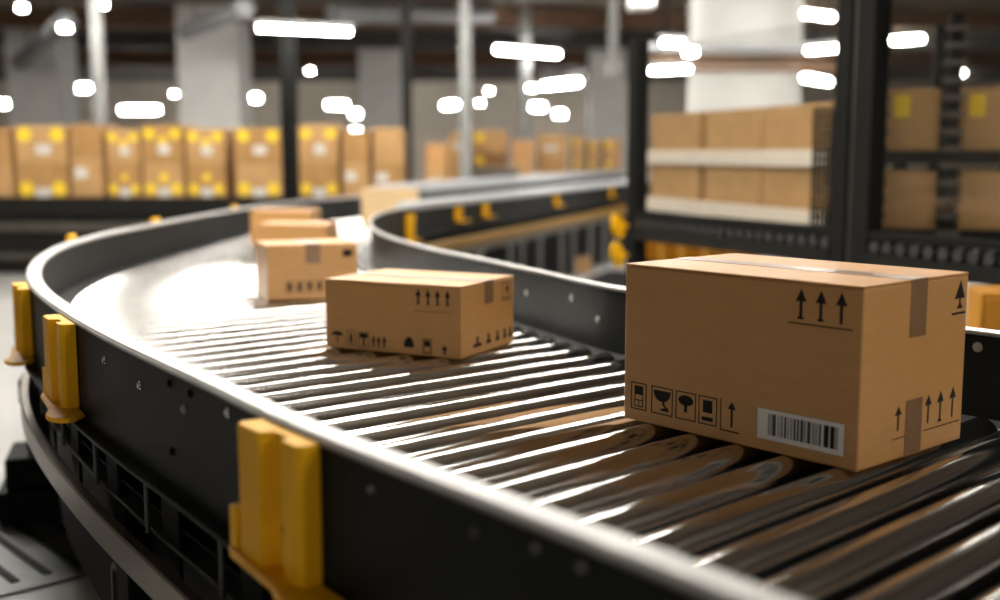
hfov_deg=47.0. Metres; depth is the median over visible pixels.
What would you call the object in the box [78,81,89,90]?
tube light
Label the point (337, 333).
print
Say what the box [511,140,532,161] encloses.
cardboard box
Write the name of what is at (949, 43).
storage rack
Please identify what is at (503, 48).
tube light
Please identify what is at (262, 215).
cardboard box
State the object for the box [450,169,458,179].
cardboard box
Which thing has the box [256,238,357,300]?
cardboard box
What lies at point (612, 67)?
conduit
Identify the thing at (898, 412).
print
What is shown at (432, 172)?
cardboard box
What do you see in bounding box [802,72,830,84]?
tube light
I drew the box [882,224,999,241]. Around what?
shelf
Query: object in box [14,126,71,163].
cardboard box
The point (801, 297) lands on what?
print
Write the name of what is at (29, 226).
packing line
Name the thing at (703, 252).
bin
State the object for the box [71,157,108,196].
cardboard box
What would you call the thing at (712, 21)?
column
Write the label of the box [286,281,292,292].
print
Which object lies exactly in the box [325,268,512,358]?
cardboard box
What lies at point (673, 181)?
cardboard box
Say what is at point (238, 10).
air duct
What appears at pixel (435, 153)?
cardboard box
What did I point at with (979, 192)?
cardboard box
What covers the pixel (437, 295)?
print
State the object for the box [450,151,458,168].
cardboard box
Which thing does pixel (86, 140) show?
cardboard box
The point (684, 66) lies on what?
tube light
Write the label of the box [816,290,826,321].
print
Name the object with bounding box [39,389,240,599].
frame
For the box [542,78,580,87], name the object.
tube light
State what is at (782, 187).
cardboard box
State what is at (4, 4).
ceiling
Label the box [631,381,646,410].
print
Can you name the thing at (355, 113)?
tube light
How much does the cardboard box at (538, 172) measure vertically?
0.306 m
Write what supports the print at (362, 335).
attached to the cardboard box at (456, 315)
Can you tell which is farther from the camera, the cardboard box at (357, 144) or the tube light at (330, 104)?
the tube light at (330, 104)
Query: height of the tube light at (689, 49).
1.659 m
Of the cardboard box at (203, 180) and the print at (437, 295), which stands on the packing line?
the cardboard box at (203, 180)
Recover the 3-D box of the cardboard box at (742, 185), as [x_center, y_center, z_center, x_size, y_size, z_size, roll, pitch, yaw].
[1.869,-0.798,8.366,0.420,0.361,0.812,-2,8,-17]
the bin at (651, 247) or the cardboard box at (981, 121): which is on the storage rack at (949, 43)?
the cardboard box at (981, 121)
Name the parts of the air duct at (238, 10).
hanger rod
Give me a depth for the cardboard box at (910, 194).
6.25 m
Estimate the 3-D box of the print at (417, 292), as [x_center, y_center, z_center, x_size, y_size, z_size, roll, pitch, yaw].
[-0.232,-0.010,3.262,0.018,0.044,0.001,4,8,26]
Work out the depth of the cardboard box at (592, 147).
21.82 m
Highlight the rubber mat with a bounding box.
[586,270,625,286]
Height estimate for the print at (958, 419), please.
0.002 m
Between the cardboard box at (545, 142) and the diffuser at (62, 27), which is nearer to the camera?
the diffuser at (62, 27)
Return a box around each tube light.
[0,99,7,106]
[17,0,26,9]
[59,0,70,30]
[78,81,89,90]
[120,67,159,112]
[252,86,260,100]
[254,0,353,34]
[326,81,347,107]
[350,57,359,129]
[351,99,358,116]
[442,67,457,107]
[494,0,560,56]
[528,0,535,89]
[531,103,544,109]
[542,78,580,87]
[554,49,565,116]
[628,0,654,10]
[649,0,693,73]
[658,0,687,45]
[684,0,696,54]
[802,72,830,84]
[803,0,834,19]
[803,0,836,52]
[890,28,924,43]
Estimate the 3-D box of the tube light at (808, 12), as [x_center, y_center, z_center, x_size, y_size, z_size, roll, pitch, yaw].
[5.504,-5.104,20.061,1.064,0.340,0.100,-6,10,-40]
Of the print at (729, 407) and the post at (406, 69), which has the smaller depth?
the print at (729, 407)
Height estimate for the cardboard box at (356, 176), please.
0.401 m
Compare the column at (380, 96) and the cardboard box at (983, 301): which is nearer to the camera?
the cardboard box at (983, 301)
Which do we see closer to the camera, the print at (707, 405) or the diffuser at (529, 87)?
the print at (707, 405)
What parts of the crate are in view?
lid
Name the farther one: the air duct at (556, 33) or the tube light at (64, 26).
the air duct at (556, 33)
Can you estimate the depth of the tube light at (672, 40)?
12.01 m
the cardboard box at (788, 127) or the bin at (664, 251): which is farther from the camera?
the bin at (664, 251)
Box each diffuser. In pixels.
[17,6,26,9]
[59,25,70,30]
[528,86,535,89]
[629,6,652,10]
[684,48,696,54]
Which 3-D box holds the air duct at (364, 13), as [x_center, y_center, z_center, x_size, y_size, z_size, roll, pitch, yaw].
[-1.463,-4.896,19.535,3.277,0.618,0.339,-6,9,-38]
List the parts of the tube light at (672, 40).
hanger rod, hanger rod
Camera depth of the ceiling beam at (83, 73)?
35.37 m
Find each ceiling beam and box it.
[0,10,999,27]
[0,32,999,48]
[0,50,999,66]
[0,67,999,80]
[649,0,836,71]
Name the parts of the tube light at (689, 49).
hanger rod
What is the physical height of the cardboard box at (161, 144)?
0.431 m
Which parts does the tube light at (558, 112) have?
hanger rod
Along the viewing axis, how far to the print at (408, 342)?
3.29 m
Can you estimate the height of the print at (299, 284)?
0.045 m
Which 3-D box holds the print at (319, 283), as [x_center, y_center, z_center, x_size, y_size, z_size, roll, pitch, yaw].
[-0.715,-0.057,4.554,0.026,0.045,0.001,-3,8,-21]
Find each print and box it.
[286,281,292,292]
[296,281,302,291]
[306,280,312,291]
[316,280,322,290]
[332,331,342,341]
[343,249,351,255]
[347,330,355,344]
[358,331,368,347]
[404,337,413,347]
[415,290,420,303]
[423,339,430,353]
[425,290,430,304]
[435,290,439,305]
[445,291,449,305]
[473,336,481,347]
[486,333,490,343]
[502,281,510,300]
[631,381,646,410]
[651,385,672,416]
[675,390,695,421]
[698,395,716,426]
[720,398,738,433]
[788,321,852,330]
[796,288,806,319]
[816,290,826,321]
[836,293,847,324]
[895,407,901,430]
[923,419,958,430]
[925,396,931,422]
[937,392,943,421]
[949,388,955,416]
[952,281,964,314]
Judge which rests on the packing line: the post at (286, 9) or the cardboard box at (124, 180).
the cardboard box at (124, 180)
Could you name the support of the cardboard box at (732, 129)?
on the tray at (775, 158)
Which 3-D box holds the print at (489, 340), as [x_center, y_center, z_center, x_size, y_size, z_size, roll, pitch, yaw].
[-0.033,0.111,3.363,0.001,0.030,0.030,4,8,27]
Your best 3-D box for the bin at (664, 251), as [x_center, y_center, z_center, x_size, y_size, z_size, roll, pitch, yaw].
[1.228,-0.359,8.210,0.212,0.170,0.100,-4,8,-26]
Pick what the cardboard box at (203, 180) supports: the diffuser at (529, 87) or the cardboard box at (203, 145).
the cardboard box at (203, 145)
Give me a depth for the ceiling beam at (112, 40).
25.93 m
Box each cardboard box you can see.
[0,128,15,163]
[0,163,17,196]
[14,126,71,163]
[16,163,72,196]
[70,125,117,156]
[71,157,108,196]
[106,129,142,163]
[107,164,143,196]
[141,125,195,163]
[143,163,187,196]
[186,128,235,163]
[187,163,236,196]
[235,128,281,163]
[236,164,282,196]
[250,208,320,243]
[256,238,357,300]
[258,221,337,240]
[298,125,344,163]
[299,163,342,196]
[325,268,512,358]
[342,130,372,162]
[343,162,373,196]
[361,188,418,225]
[373,128,405,163]
[374,164,405,184]
[425,143,449,164]
[425,165,449,181]
[449,132,458,150]
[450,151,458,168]
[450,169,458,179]
[472,130,506,152]
[472,153,506,167]
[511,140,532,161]
[511,162,532,175]
[536,134,566,151]
[536,152,566,169]
[536,170,566,174]
[570,136,583,155]
[570,157,582,171]
[575,256,590,272]
[585,140,599,158]
[585,160,598,171]
[600,138,620,157]
[600,158,620,170]
[624,253,968,471]
[651,112,706,149]
[651,164,705,200]
[705,165,762,205]
[706,107,763,149]
[761,166,885,219]
[763,102,834,161]
[882,169,937,228]
[886,88,941,150]
[954,169,999,229]
[958,88,999,150]
[966,285,999,329]
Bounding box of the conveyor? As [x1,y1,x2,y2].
[0,169,999,599]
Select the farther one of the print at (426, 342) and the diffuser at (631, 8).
the diffuser at (631, 8)
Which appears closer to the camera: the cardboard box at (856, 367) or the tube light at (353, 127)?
the cardboard box at (856, 367)
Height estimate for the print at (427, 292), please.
0.044 m
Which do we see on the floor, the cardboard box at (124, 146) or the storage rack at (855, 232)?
the storage rack at (855, 232)
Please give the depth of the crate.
17.56 m
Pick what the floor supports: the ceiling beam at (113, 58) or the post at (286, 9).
the post at (286, 9)
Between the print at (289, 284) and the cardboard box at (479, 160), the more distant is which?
the cardboard box at (479, 160)
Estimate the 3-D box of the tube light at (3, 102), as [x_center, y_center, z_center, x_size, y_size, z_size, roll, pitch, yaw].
[-13.319,-5.927,30.832,1.437,1.455,0.138,-5,9,-35]
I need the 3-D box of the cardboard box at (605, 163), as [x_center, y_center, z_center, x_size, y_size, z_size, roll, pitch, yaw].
[2.138,-2.561,22.254,0.333,0.371,0.802,0,7,0]
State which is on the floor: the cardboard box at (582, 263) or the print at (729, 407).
the cardboard box at (582, 263)
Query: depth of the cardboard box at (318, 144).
12.87 m
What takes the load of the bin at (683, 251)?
on the bench
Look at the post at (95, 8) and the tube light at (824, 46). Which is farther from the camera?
the post at (95, 8)
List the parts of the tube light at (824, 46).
hanger rod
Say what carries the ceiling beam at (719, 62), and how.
hanging from the ceiling
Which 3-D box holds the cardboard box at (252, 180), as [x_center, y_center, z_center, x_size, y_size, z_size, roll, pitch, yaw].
[-2.712,-1.375,13.212,0.510,0.391,0.602,0,7,0]
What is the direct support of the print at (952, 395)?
on the cardboard box at (856, 367)
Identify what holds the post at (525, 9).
on the floor
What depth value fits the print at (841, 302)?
2.08 m
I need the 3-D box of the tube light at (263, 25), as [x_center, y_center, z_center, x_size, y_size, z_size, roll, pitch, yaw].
[-1.960,-3.422,11.457,1.002,1.481,0.100,-3,8,-25]
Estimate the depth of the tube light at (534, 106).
35.52 m
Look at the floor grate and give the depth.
3.91 m
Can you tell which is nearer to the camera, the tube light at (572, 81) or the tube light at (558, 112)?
the tube light at (558, 112)
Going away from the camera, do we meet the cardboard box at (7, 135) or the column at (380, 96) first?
the cardboard box at (7, 135)
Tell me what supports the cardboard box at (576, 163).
on the cardboard box
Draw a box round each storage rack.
[610,0,999,285]
[647,112,907,235]
[882,12,999,246]
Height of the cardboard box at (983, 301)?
0.880 m
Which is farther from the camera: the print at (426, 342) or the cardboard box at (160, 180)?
the cardboard box at (160, 180)
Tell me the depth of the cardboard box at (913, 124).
6.20 m
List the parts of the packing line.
rail, rail, panel, rail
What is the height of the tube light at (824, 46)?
1.626 m
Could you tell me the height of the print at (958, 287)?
0.068 m
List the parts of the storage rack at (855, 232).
clamp handle, clamp handle, clamp stem, clamp stem, post, rail, post, gap plate, post, rail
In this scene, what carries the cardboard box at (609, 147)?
on the cardboard box at (605, 163)
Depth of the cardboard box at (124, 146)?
12.87 m
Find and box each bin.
[646,241,656,259]
[657,243,677,259]
[678,245,699,257]
[700,248,725,255]
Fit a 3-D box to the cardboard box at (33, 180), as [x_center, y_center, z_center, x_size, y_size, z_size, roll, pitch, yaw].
[-5.141,-1.375,13.212,0.577,0.391,0.602,0,7,0]
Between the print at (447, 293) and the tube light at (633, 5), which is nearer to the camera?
the print at (447, 293)
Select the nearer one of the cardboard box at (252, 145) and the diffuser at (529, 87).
the cardboard box at (252, 145)
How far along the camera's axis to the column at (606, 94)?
26.25 m
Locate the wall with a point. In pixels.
(499, 110)
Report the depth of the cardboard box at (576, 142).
21.81 m
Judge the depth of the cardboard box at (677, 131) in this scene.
9.05 m
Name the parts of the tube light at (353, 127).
hanger rod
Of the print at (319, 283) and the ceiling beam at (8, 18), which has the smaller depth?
the print at (319, 283)
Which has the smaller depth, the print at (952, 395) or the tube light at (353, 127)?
the print at (952, 395)
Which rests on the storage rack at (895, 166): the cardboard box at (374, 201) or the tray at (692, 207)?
the tray at (692, 207)
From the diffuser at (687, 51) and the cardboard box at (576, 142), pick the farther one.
the cardboard box at (576, 142)
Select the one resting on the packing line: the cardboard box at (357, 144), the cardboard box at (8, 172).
the cardboard box at (8, 172)
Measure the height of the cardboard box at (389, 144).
0.411 m
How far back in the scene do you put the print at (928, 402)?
2.23 m
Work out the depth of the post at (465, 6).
16.67 m
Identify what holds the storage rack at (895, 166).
on the floor
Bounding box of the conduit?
[604,0,621,75]
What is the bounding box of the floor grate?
[0,515,85,597]
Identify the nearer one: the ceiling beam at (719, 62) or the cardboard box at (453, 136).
the ceiling beam at (719, 62)
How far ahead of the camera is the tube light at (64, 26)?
15.61 m
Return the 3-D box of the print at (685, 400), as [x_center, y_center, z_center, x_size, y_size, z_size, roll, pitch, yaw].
[0.384,0.220,2.378,0.001,0.059,0.054,-6,10,-41]
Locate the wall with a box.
[0,81,999,182]
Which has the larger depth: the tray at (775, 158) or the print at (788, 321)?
the tray at (775, 158)
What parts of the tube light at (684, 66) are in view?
hanger rod, hanger rod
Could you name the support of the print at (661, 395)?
attached to the cardboard box at (856, 367)
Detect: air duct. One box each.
[12,0,75,69]
[177,0,254,39]
[325,0,495,23]
[490,28,574,38]
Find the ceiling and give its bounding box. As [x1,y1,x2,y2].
[0,0,999,49]
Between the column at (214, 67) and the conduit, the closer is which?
the conduit
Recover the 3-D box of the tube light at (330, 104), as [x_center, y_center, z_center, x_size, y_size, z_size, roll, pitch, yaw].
[-5.039,-6.597,35.448,0.655,1.304,0.158,0,7,0]
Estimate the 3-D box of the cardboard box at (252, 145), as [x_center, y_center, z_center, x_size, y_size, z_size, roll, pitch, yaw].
[-2.712,-1.767,13.161,0.510,0.401,0.602,0,7,0]
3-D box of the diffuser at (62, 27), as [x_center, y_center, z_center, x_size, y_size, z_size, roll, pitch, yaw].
[-5.927,-3.706,15.655,0.140,0.060,0.140,0,7,0]
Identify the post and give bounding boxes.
[88,0,107,124]
[278,0,299,201]
[400,0,412,182]
[459,0,471,179]
[519,4,531,139]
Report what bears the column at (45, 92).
on the floor
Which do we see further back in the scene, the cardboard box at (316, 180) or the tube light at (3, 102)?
the tube light at (3, 102)
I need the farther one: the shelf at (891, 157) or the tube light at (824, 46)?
the tube light at (824, 46)
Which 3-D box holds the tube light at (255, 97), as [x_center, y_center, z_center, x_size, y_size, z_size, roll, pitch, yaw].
[-7.630,-6.702,35.434,0.467,1.091,0.158,0,7,0]
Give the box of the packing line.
[0,197,334,272]
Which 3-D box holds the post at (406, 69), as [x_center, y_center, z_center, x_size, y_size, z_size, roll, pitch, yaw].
[-1.361,-2.812,16.778,0.224,4.050,0.224,0,7,0]
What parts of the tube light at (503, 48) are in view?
hanger rod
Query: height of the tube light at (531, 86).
1.611 m
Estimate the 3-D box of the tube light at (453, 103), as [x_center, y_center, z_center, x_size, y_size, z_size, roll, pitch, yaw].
[-1.546,-6.597,35.448,0.158,1.304,0.875,-4,8,-27]
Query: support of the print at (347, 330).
attached to the cardboard box at (456, 315)
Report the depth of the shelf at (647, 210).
9.02 m
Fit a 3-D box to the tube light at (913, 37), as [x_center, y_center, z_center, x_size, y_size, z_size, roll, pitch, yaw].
[8.499,-5.716,24.834,0.112,0.343,1.433,-6,9,-38]
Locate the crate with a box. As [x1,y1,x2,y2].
[472,168,519,178]
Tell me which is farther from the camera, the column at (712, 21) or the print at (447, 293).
the column at (712, 21)
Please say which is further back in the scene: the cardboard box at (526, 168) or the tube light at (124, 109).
the tube light at (124, 109)
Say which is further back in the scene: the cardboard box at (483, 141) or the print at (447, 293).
the cardboard box at (483, 141)
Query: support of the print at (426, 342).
attached to the cardboard box at (456, 315)
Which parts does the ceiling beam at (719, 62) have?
hanger rod, hanger rod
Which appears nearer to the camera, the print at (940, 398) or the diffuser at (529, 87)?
the print at (940, 398)
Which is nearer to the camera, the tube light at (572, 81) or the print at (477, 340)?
the print at (477, 340)
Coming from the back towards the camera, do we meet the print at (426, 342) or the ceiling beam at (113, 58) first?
the ceiling beam at (113, 58)
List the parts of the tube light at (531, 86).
hanger rod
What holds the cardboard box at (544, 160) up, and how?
on the cardboard box at (538, 172)
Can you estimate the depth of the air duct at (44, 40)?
20.07 m
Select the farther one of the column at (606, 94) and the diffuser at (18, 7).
the column at (606, 94)
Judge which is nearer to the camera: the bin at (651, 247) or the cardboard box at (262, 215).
the cardboard box at (262, 215)
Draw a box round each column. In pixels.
[4,28,79,127]
[175,4,252,128]
[358,48,401,130]
[587,49,625,170]
[687,0,802,112]
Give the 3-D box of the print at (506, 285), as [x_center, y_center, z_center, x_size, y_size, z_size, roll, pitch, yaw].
[0.019,-0.026,3.451,0.001,0.055,0.055,4,8,26]
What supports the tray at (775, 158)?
on the storage rack at (895, 166)
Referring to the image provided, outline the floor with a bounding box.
[0,248,994,599]
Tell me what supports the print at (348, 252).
attached to the cardboard box at (297, 269)
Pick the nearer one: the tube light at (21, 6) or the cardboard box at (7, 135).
the cardboard box at (7, 135)
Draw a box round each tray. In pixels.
[647,150,888,166]
[647,196,822,223]
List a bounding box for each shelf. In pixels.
[647,210,818,234]
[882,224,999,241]
[885,151,999,163]
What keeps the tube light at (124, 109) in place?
hanging from the ceiling
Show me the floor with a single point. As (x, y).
(11, 428)
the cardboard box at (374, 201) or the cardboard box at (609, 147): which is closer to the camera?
the cardboard box at (374, 201)
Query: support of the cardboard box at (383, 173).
on the packing line
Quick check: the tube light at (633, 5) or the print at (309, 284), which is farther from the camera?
the tube light at (633, 5)

